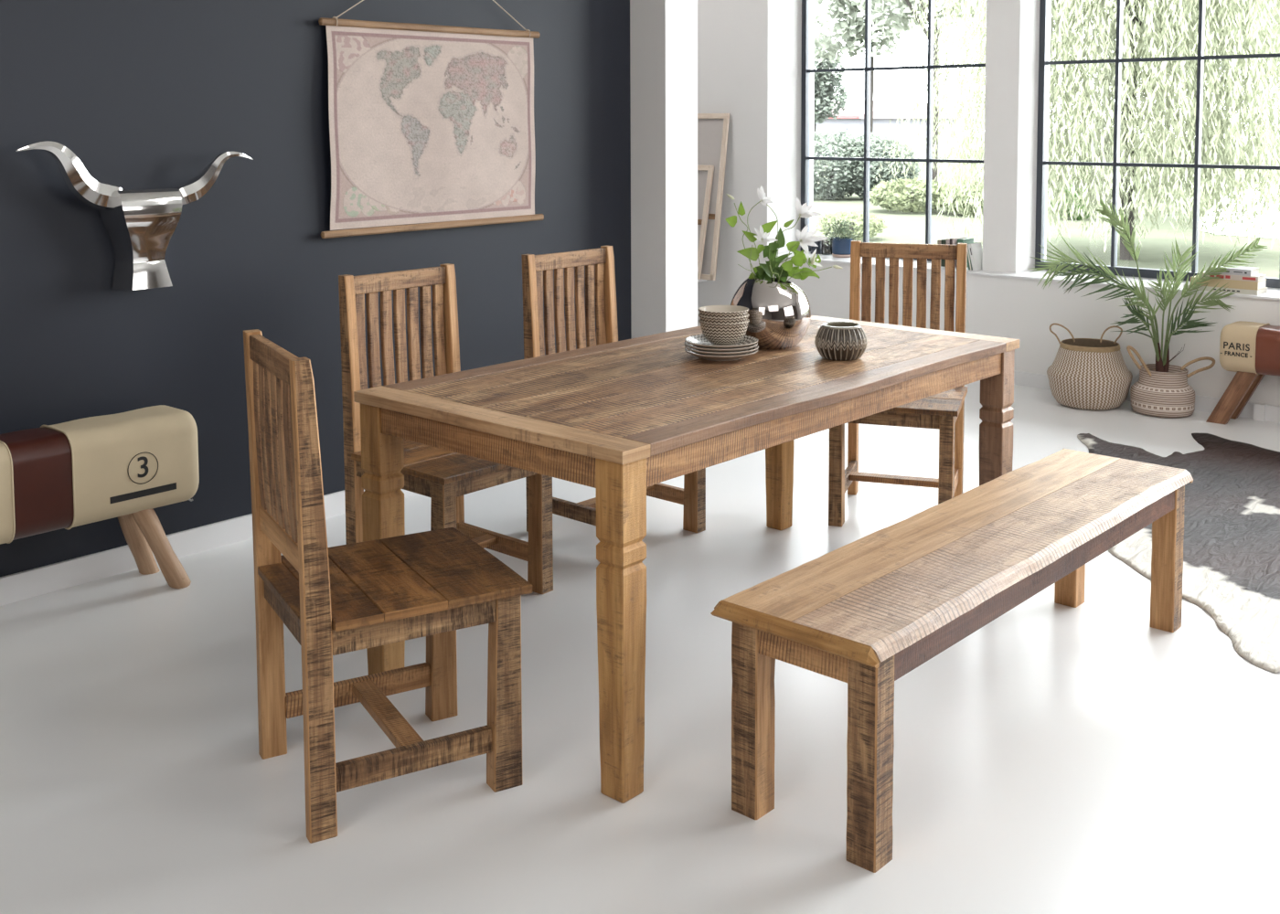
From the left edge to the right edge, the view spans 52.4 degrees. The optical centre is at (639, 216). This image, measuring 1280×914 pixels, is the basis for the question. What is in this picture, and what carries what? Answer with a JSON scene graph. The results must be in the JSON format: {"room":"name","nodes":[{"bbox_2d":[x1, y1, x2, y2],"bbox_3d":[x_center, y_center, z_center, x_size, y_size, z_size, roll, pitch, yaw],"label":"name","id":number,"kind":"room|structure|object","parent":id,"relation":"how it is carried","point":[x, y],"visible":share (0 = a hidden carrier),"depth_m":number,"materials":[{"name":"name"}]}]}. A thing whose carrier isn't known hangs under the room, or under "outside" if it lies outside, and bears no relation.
{"room":"dining room","nodes":[
{"label":"dining room","id":0,"kind":"room"},
{"bbox_2d":[0,0,631,576],"bbox_3d":[-2.483,-0.449,3.252,0.160,3.300,7.520,4,6,42],"label":"wall","id":1,"kind":"structure","parent":0,"point":[144,93],"depth_m":4.37,"materials":[{"name":"grey paint"}]},
{"bbox_2d":[15,139,252,290],"bbox_3d":[-1.552,-0.011,4.077,0.148,0.464,0.766,4,6,42],"label":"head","id":2,"kind":"object","parent":1,"relation":"attached to","point":[140,224],"visible":1,"depth_m":4.03},
{"bbox_2d":[0,489,416,606],"bbox_3d":[-2.486,1.166,3.233,0.014,0.082,7.305,4,6,42],"label":"baseboard","id":3,"kind":"structure","parent":1,"relation":"attached to","point":[16,587],"depth_m":4.12,"materials":[{"name":"white"}]},
{"bbox_2d":[318,0,543,238],"bbox_3d":[-0.773,-0.489,4.989,0.042,1.077,1.083,4,6,42],"label":"map","id":4,"kind":"object","parent":1,"relation":"attached to","point":[428,123],"visible":1,"depth_m":4.95,"materials":[{"name":"paper"}]},
{"bbox_2d":[0,380,1279,913],"bbox_3d":[-0.012,1.284,2.763,10.800,0.100,10.120,4,6,42],"label":"floor","id":5,"kind":"structure","parent":0,"point":[1088,758],"depth_m":2.95,"materials":[{"name":"white concrete"}]},
{"bbox_2d":[0,405,199,588],"bbox_3d":[-1.773,0.894,3.773,0.257,0.540,0.975,4,6,42],"label":"stool","id":6,"kind":"object","parent":5,"relation":"on","point":[127,465],"visible":1,"depth_m":3.84,"materials":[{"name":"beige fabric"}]},
{"bbox_2d":[138,456,148,478],"bbox_3d":[-1.490,0.751,3.902,0.001,0.063,0.033,4,6,42],"label":"print","id":7,"kind":"object","parent":6,"relation":"attached to","point":[143,461],"depth_m":3.90,"materials":[{"name":"black"}]},
{"bbox_2d":[128,451,158,484],"bbox_3d":[-1.490,0.755,3.903,0.002,0.096,0.096,4,6,42],"label":"print","id":8,"kind":"object","parent":6,"relation":"on","point":[143,466],"depth_m":3.90,"materials":[{"name":"black"}]},
{"bbox_2d":[109,482,176,503],"bbox_3d":[-1.490,0.831,3.910,0.005,0.020,0.208,4,6,42],"label":"print","id":9,"kind":"object","parent":6,"relation":"on","point":[146,492],"depth_m":3.91,"materials":[{"name":"black paint"}]},
{"bbox_2d":[243,329,532,843],"bbox_3d":[-0.556,0.741,2.856,0.498,0.972,0.456,-3,5,-29],"label":"dining chair","id":10,"kind":"object","parent":5,"relation":"on","point":[433,584],"visible":1,"depth_m":2.76,"materials":[{"name":"brown wood"}]},
{"bbox_2d":[338,263,553,594],"bbox_3d":[-0.577,0.661,3.936,0.498,0.972,0.456,4,6,41],"label":"dining chair","id":11,"kind":"object","parent":5,"relation":"on","point":[444,476],"visible":0.62,"depth_m":3.95,"materials":[{"name":"brown wood"}]},
{"bbox_2d":[521,245,705,533],"bbox_3d":[-0.081,0.616,4.519,0.498,0.972,0.456,4,6,42],"label":"dining chair","id":12,"kind":"object","parent":5,"relation":"on","point":[599,263],"visible":0.41,"depth_m":4.60,"materials":[{"name":"brown wood"}]},
{"bbox_2d":[353,315,1019,803],"bbox_3d":[0.229,0.786,3.658,0.925,0.758,1.809,4,6,42],"label":"dining table","id":13,"kind":"object","parent":5,"relation":"on","point":[619,420],"visible":0.84,"depth_m":3.18,"materials":[{"name":"brown wood"}]},
{"bbox_2d":[684,348,757,361],"bbox_3d":[0.232,0.391,3.714,0.210,0.023,0.210,3,5,35],"label":"plate","id":14,"kind":"object","parent":13,"relation":"on","point":[704,357],"visible":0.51,"depth_m":3.64,"materials":[{"name":"beige ceramic"}]},
{"bbox_2d":[684,345,758,355],"bbox_3d":[0.233,0.381,3.712,0.210,0.023,0.210,-3,5,-29],"label":"plate","id":15,"kind":"object","parent":14,"relation":"on","point":[756,347],"visible":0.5,"depth_m":3.63,"materials":[{"name":"beige ceramic"}]},
{"bbox_2d":[683,341,757,352],"bbox_3d":[0.231,0.372,3.711,0.210,0.023,0.210,1,4,16],"label":"plate","id":16,"kind":"object","parent":15,"relation":"on","point":[685,343],"visible":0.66,"depth_m":3.63,"materials":[{"name":"beige ceramic"}]},
{"bbox_2d":[684,334,758,349],"bbox_3d":[0.232,0.362,3.711,0.210,0.023,0.210,0,4,3],"label":"plate","id":17,"kind":"object","parent":16,"relation":"on","point":[698,340],"visible":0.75,"depth_m":3.72,"materials":[{"name":"beige ceramic"}]},
{"bbox_2d":[698,319,749,345],"bbox_3d":[0.240,0.331,3.709,0.145,0.071,0.145,4,6,42],"label":"bowl","id":18,"kind":"object","parent":17,"relation":"on","point":[716,334],"visible":0.78,"depth_m":3.66,"materials":[{"name":"beige ceramic"}]},
{"bbox_2d":[698,313,749,323],"bbox_3d":[0.239,0.315,3.709,0.145,0.071,0.145,-3,5,-32],"label":"bowl","id":19,"kind":"object","parent":18,"relation":"on","point":[710,320],"visible":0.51,"depth_m":3.65,"materials":[{"name":"beige ceramic"}]},
{"bbox_2d":[698,305,748,318],"bbox_3d":[0.238,0.298,3.708,0.145,0.071,0.145,-1,4,-17],"label":"bowl","id":20,"kind":"object","parent":19,"relation":"on","point":[709,311],"visible":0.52,"depth_m":3.69,"materials":[{"name":"beige ceramic"}]},
{"bbox_2d":[730,275,810,350],"bbox_3d":[0.389,0.283,3.905,0.244,0.209,0.244,4,6,42],"label":"vase","id":21,"kind":"object","parent":13,"relation":"on","point":[780,313],"visible":0.77,"depth_m":3.81,"materials":[{"name":"silver metal"}]},
{"bbox_2d":[725,185,842,283],"bbox_3d":[0.426,0.077,3.887,0.329,0.334,0.142,-1,4,-11],"label":"bouquet","id":22,"kind":"object","parent":21,"relation":"in","point":[771,270],"visible":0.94,"depth_m":3.89,"materials":[{"name":"green plant"}]},
{"bbox_2d":[814,321,867,361],"bbox_3d":[0.571,0.354,3.695,0.148,0.096,0.148,3,5,39],"label":"pot","id":23,"kind":"object","parent":13,"relation":"on","point":[837,341],"visible":1,"depth_m":3.64,"materials":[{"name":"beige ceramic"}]},
{"bbox_2d":[828,240,967,526],"bbox_3d":[0.938,0.598,4.716,0.456,0.972,0.498,1,4,18],"label":"dining chair","id":24,"kind":"object","parent":5,"relation":"on","point":[944,411],"visible":0.7,"depth_m":4.85,"materials":[{"name":"brown wood"}]},
{"bbox_2d":[710,448,1193,873],"bbox_3d":[0.852,0.975,3.189,0.404,0.448,1.684,4,6,42],"label":"bench","id":25,"kind":"object","parent":5,"relation":"on","point":[867,613],"visible":1,"depth_m":2.78,"materials":[{"name":"brown wood"}]},
{"bbox_2d":[1046,323,1132,410],"bbox_3d":[2.250,0.733,6.515,0.406,0.429,0.420,4,6,42],"label":"woven basket","id":26,"kind":"object","parent":5,"relation":"on","point":[1089,374],"visible":0.99,"depth_m":6.38,"materials":[{"name":"wicker"}]},
{"bbox_2d":[1126,345,1215,417],"bbox_3d":[2.563,0.791,6.315,0.358,0.341,0.334,4,6,42],"label":"woven basket","id":27,"kind":"object","parent":5,"relation":"on","point":[1155,394],"visible":0.97,"depth_m":6.25,"materials":[{"name":"wicker"}]},
{"bbox_2d":[1030,198,1269,373],"bbox_3d":[2.454,0.431,6.280,1.184,1.044,0.313,0,4,2],"label":"palm plant","id":28,"kind":"object","parent":27,"relation":"in","point":[1161,366],"visible":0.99,"depth_m":6.28,"materials":[{"name":"green plant"}]},
{"bbox_2d":[1077,432,1279,672],"bbox_3d":[2.194,1.081,4.619,1.110,0.013,2.721,1,4,16],"label":"cowhide rug","id":29,"kind":"object","parent":5,"relation":"on","point":[1232,539],"visible":0.62,"depth_m":4.42,"materials":[{"name":"grey fur"}]},
{"bbox_2d":[1205,320,1279,424],"bbox_3d":[3.137,0.756,5.850,1.076,0.475,0.242,4,6,42],"label":"stool","id":30,"kind":"object","parent":5,"relation":"on","point":[1249,349],"visible":1,"depth_m":6.03,"materials":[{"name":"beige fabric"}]},
{"bbox_2d":[629,0,697,338],"bbox_3d":[0.108,-0.648,5.829,0.208,3.300,0.220,4,6,42],"label":"wall pier","id":31,"kind":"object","parent":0,"point":[664,33],"visible":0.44,"depth_m":5.78,"materials":[{"name":"white paint"}]},
{"bbox_2d":[697,0,1279,406],"bbox_3d":[3.213,-0.686,6.191,10.600,3.300,0.500,4,6,42],"label":"wall","id":32,"kind":"structure","parent":0,"point":[750,51],"depth_m":7.23,"materials":[{"name":"white paint"}]},
{"bbox_2d":[800,0,985,261],"bbox_3d":[1.566,-0.899,7.855,1.400,2.310,0.050,4,6,42],"label":"window","id":33,"kind":"structure","parent":32,"relation":"in","point":[805,157],"depth_m":8.02,"materials":[{"name":"grey metal"}]},
{"bbox_2d":[776,250,1279,300],"bbox_3d":[3.192,0.382,6.202,6.145,0.012,0.392,4,6,42],"label":"windowsill","id":34,"kind":"structure","parent":32,"relation":"attached to","point":[1273,293],"depth_m":7.00,"materials":[{"name":"white paint"}]},
{"bbox_2d":[810,240,821,254],"bbox_3d":[1.113,0.189,8.208,0.076,0.092,0.076,4,6,42],"label":"candle holder","id":35,"kind":"object","parent":34,"relation":"on","point":[818,243],"visible":0.63,"depth_m":8.18,"materials":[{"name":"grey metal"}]},
{"bbox_2d":[821,237,831,255],"bbox_3d":[1.170,0.186,8.143,0.068,0.106,0.068,4,6,42],"label":"jar","id":36,"kind":"object","parent":34,"relation":"on","point":[824,242],"visible":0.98,"depth_m":8.13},
{"bbox_2d":[832,236,852,257],"bbox_3d":[1.243,0.190,8.002,0.124,0.119,0.124,4,6,42],"label":"plant pot","id":37,"kind":"object","parent":34,"relation":"on","point":[840,249],"visible":0.88,"depth_m":7.95,"materials":[{"name":"blue ceramic"}]},
{"bbox_2d":[824,218,864,240],"bbox_3d":[1.248,0.084,7.992,0.249,0.145,0.261,0,4,-4],"label":"bushy plant","id":38,"kind":"object","parent":37,"relation":"in","point":[840,230],"visible":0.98,"depth_m":7.98,"materials":[{"name":"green plant"}]},
{"bbox_2d":[940,239,946,266],"bbox_3d":[1.776,0.208,7.498,0.024,0.154,0.121,4,6,42],"label":"book","id":39,"kind":"object","parent":34,"relation":"on","point":[944,241],"visible":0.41,"depth_m":7.45,"materials":[{"name":"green paper"}]},
{"bbox_2d":[946,237,955,245],"bbox_3d":[1.796,0.206,7.480,0.020,0.160,0.121,4,6,42],"label":"book","id":40,"kind":"object","parent":34,"relation":"on","point":[947,240],"visible":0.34,"depth_m":7.43,"materials":[{"name":"grey paper"}]},
{"bbox_2d":[952,237,964,267],"bbox_3d":[1.826,0.206,7.453,0.019,0.164,0.121,4,6,42],"label":"book","id":41,"kind":"object","parent":34,"relation":"on","point":[954,240],"visible":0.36,"depth_m":7.41,"materials":[{"name":"grey paper"}]},
{"bbox_2d":[957,237,973,267],"bbox_3d":[1.855,0.208,7.426,0.040,0.163,0.121,4,6,42],"label":"book","id":42,"kind":"object","parent":34,"relation":"on","point":[965,240],"visible":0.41,"depth_m":7.40,"materials":[{"name":"green paper"}]},
{"bbox_2d":[967,242,977,270],"bbox_3d":[1.874,0.226,7.326,0.049,0.151,0.116,4,6,42],"label":"book","id":43,"kind":"object","parent":34,"relation":"on","point":[969,263],"visible":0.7,"depth_m":7.28,"materials":[{"name":"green paper"}]},
{"bbox_2d":[967,247,971,270],"bbox_3d":[1.839,0.229,7.281,0.007,0.148,0.001,-12,-5,42],"label":"print","id":44,"kind":"object","parent":43,"relation":"attached to","point":[969,263],"depth_m":7.28,"materials":[{"name":"beige"}]},
{"bbox_2d":[967,242,982,270],"bbox_3d":[1.892,0.227,7.310,0.057,0.154,0.116,4,6,42],"label":"book","id":45,"kind":"object","parent":34,"relation":"on","point":[976,251],"visible":0.93,"depth_m":7.28,"materials":[{"name":"white paper"}]},
{"bbox_2d":[1183,283,1268,295],"bbox_3d":[2.872,0.352,6.388,0.344,0.022,0.166,4,6,42],"label":"book","id":46,"kind":"object","parent":34,"relation":"on","point":[1208,288],"visible":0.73,"depth_m":6.29,"materials":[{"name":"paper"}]},
{"bbox_2d":[1190,275,1266,290],"bbox_3d":[2.877,0.323,6.369,0.314,0.040,0.135,4,6,42],"label":"book","id":47,"kind":"object","parent":46,"relation":"on","point":[1232,283],"visible":0.73,"depth_m":6.29,"materials":[{"name":"beige paper"}]},
{"bbox_2d":[1202,270,1266,281],"bbox_3d":[2.891,0.291,6.354,0.272,0.024,0.126,4,6,42],"label":"book","id":48,"kind":"object","parent":47,"relation":"on","point":[1258,277],"visible":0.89,"depth_m":6.28,"materials":[{"name":"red paper"}]},
{"bbox_2d":[1209,275,1255,280],"bbox_3d":[2.865,0.296,6.295,0.211,0.016,0.001,4,6,42],"label":"print","id":49,"kind":"object","parent":48,"relation":"attached to","point":[1225,277],"depth_m":6.28},
{"bbox_2d":[1207,265,1258,276],"bbox_3d":[2.896,0.264,6.353,0.200,0.030,0.121,4,6,42],"label":"book","id":50,"kind":"object","parent":48,"relation":"on","point":[1241,271],"visible":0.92,"depth_m":6.29,"materials":[{"name":"grey paper"}]},
{"bbox_2d":[1124,373,1139,401],"bbox_3d":[2.443,0.861,6.622,0.186,0.153,0.036,2,5,26],"label":"power cord","id":51,"kind":"object","parent":32,"relation":"attached to","point":[1136,377],"visible":0.36,"depth_m":6.59,"materials":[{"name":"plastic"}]},
{"bbox_2d":[1013,371,1279,422],"bbox_3d":[3.046,0.937,6.120,10.600,0.074,0.013,4,6,42],"label":"baseboard","id":52,"kind":"structure","parent":32,"relation":"attached to","point":[1206,404],"depth_m":6.38,"materials":[{"name":"white"}]},
{"bbox_2d":[1034,0,1279,287],"bbox_3d":[2.868,-0.816,6.677,1.715,2.310,0.050,4,6,42],"label":"window","id":53,"kind":"structure","parent":32,"relation":"in","point":[1044,5],"depth_m":6.97,"materials":[{"name":"grey metal"}]},
{"bbox_2d":[1253,403,1266,421],"bbox_3d":[2.945,0.930,6.188,0.048,0.078,0.022,4,6,42],"label":"power outlet","id":54,"kind":"object","parent":32,"relation":"attached to","point":[1259,410],"visible":1,"depth_m":6.18,"materials":[{"name":"white plastic"}]},
{"bbox_3d":[-0.026,0.393,8.678,0.970,0.030,0.300,4,6,42],"label":"trim","id":55,"kind":"structure","parent":32,"relation":"attached to","visible":0},
{"bbox_2d":[697,164,714,279],"bbox_3d":[0.276,0.030,8.405,0.418,0.726,0.143,4,6,42],"label":"canvas","id":56,"kind":"object","parent":55,"relation":"on","point":[705,173],"visible":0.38,"depth_m":8.28,"materials":[{"name":"beige fabric"}]},
{"bbox_2d":[697,113,730,280],"bbox_3d":[0.288,-0.137,8.434,0.641,1.057,0.143,4,6,42],"label":"canvas","id":57,"kind":"object","parent":55,"relation":"on","point":[712,128],"visible":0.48,"depth_m":8.28,"materials":[{"name":"beige fabric"}]},
{"label":"outside","id":58,"kind":"structure","parent":0,"visible":0},
{"bbox_2d":[812,137,1279,277],"bbox_3d":[28.195,-2.164,53.412,150.000,0.400,102.970,4,6,42],"label":"lawn","id":59,"kind":"structure","parent":58,"point":[902,227],"depth_m":18.73,"materials":[{"name":"green plant"}]},
{"bbox_2d":[813,32,848,164],"bbox_3d":[6.102,-4.045,45.716,2.310,4.855,2.194,-2,5,-24],"label":"tree","id":60,"kind":"object","parent":59,"relation":"on","point":[826,84],"visible":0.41,"depth_m":45.15,"materials":[{"name":"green plant"}]},
{"bbox_2d":[813,127,876,200],"bbox_3d":[4.011,-1.094,27.436,1.943,1.576,1.926,4,6,42],"label":"rounded bush","id":61,"kind":"object","parent":59,"relation":"on","point":[831,140],"visible":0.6,"depth_m":26.86,"materials":[{"name":"green plant"}]},
{"bbox_2d":[814,210,887,240],"bbox_3d":[2.954,0.149,18.265,1.019,0.473,1.040,4,6,42],"label":"shrub","id":62,"kind":"object","parent":59,"relation":"on","point":[826,218],"visible":0.68,"depth_m":18.12,"materials":[{"name":"green plant"}]},
{"bbox_2d":[814,0,914,134],"bbox_3d":[6.541,-6.782,39.892,4.882,11.162,5.532,4,6,42],"label":"tree","id":63,"kind":"object","parent":59,"relation":"on","point":[851,28],"visible":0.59,"depth_m":38.93,"materials":[{"name":"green plant"}]},
{"bbox_2d":[832,131,920,199],"bbox_3d":[4.956,-1.043,27.388,1.900,1.476,1.886,4,6,42],"label":"rounded bush","id":64,"kind":"object","parent":59,"relation":"on","point":[877,141],"visible":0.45,"depth_m":26.83,"materials":[{"name":"green plant"}]},
{"bbox_2d":[815,99,962,158],"bbox_3d":[8.609,-4.027,59.867,6.860,2.500,10.600,-3,5,-36],"label":"house","id":65,"kind":"structure","parent":59,"relation":"on","point":[851,119],"depth_m":55.38,"materials":[{"name":"white plaster"},{"name":"red roof tile"}]},
{"bbox_2d":[869,176,950,213],"bbox_3d":[4.925,-0.375,23.601,1.639,0.710,1.651,4,6,42],"label":"shrub","id":66,"kind":"object","parent":59,"relation":"on","point":[898,199],"visible":0.8,"depth_m":23.26,"materials":[{"name":"green plant"}]},
{"bbox_2d":[855,0,978,181],"bbox_3d":[6.905,-5.136,29.680,4.084,9.388,4.348,-1,4,-10],"label":"tree","id":67,"kind":"object","parent":59,"relation":"on","point":[881,22],"visible":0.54,"depth_m":30.19,"materials":[{"name":"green plant"}]},
{"bbox_2d":[939,181,983,216],"bbox_3d":[5.820,-0.298,22.663,1.266,0.689,1.230,4,6,42],"label":"shrub","id":68,"kind":"object","parent":59,"relation":"on","point":[970,209],"visible":0.27,"depth_m":22.44,"materials":[{"name":"green plant"}]},
{"bbox_2d":[875,0,1143,200],"bbox_3d":[6.690,-3.764,23.764,4.462,7.538,4.431,-3,5,-37],"label":"weeping willow","id":69,"kind":"object","parent":59,"relation":"on","point":[945,20],"visible":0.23,"depth_m":24.09,"materials":[{"name":"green plant"}]},
{"bbox_2d":[1050,184,1101,220],"bbox_3d":[7.274,-0.207,21.759,0.838,0.632,0.851,4,6,42],"label":"shrub","id":70,"kind":"object","parent":59,"relation":"on","point":[1069,214],"visible":0.12,"depth_m":21.65,"materials":[{"name":"green plant"}]},
{"bbox_2d":[922,0,1279,260],"bbox_3d":[5.832,-2.667,15.316,4.778,6.605,4.782,2,5,30],"label":"weeping willow","id":71,"kind":"object","parent":59,"relation":"on","point":[1095,130],"visible":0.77,"depth_m":14.42,"materials":[{"name":"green plant"}]},
{"bbox_2d":[1089,1,1279,155],"bbox_3d":[19.310,-5.392,45.441,6.466,7.485,5.640,-1,4,-15],"label":"tree","id":72,"kind":"object","parent":59,"relation":"on","point":[1159,2],"visible":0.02,"depth_m":45.09,"materials":[{"name":"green plant"}]},
{"bbox_2d":[1109,0,1279,213],"bbox_3d":[10.067,-3.488,19.800,5.280,7.550,5.139,3,5,35],"label":"weeping willow","id":73,"kind":"object","parent":59,"relation":"on","point":[1278,74],"visible":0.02,"depth_m":19.30,"materials":[{"name":"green plant"}]},
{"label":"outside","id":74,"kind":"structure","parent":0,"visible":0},
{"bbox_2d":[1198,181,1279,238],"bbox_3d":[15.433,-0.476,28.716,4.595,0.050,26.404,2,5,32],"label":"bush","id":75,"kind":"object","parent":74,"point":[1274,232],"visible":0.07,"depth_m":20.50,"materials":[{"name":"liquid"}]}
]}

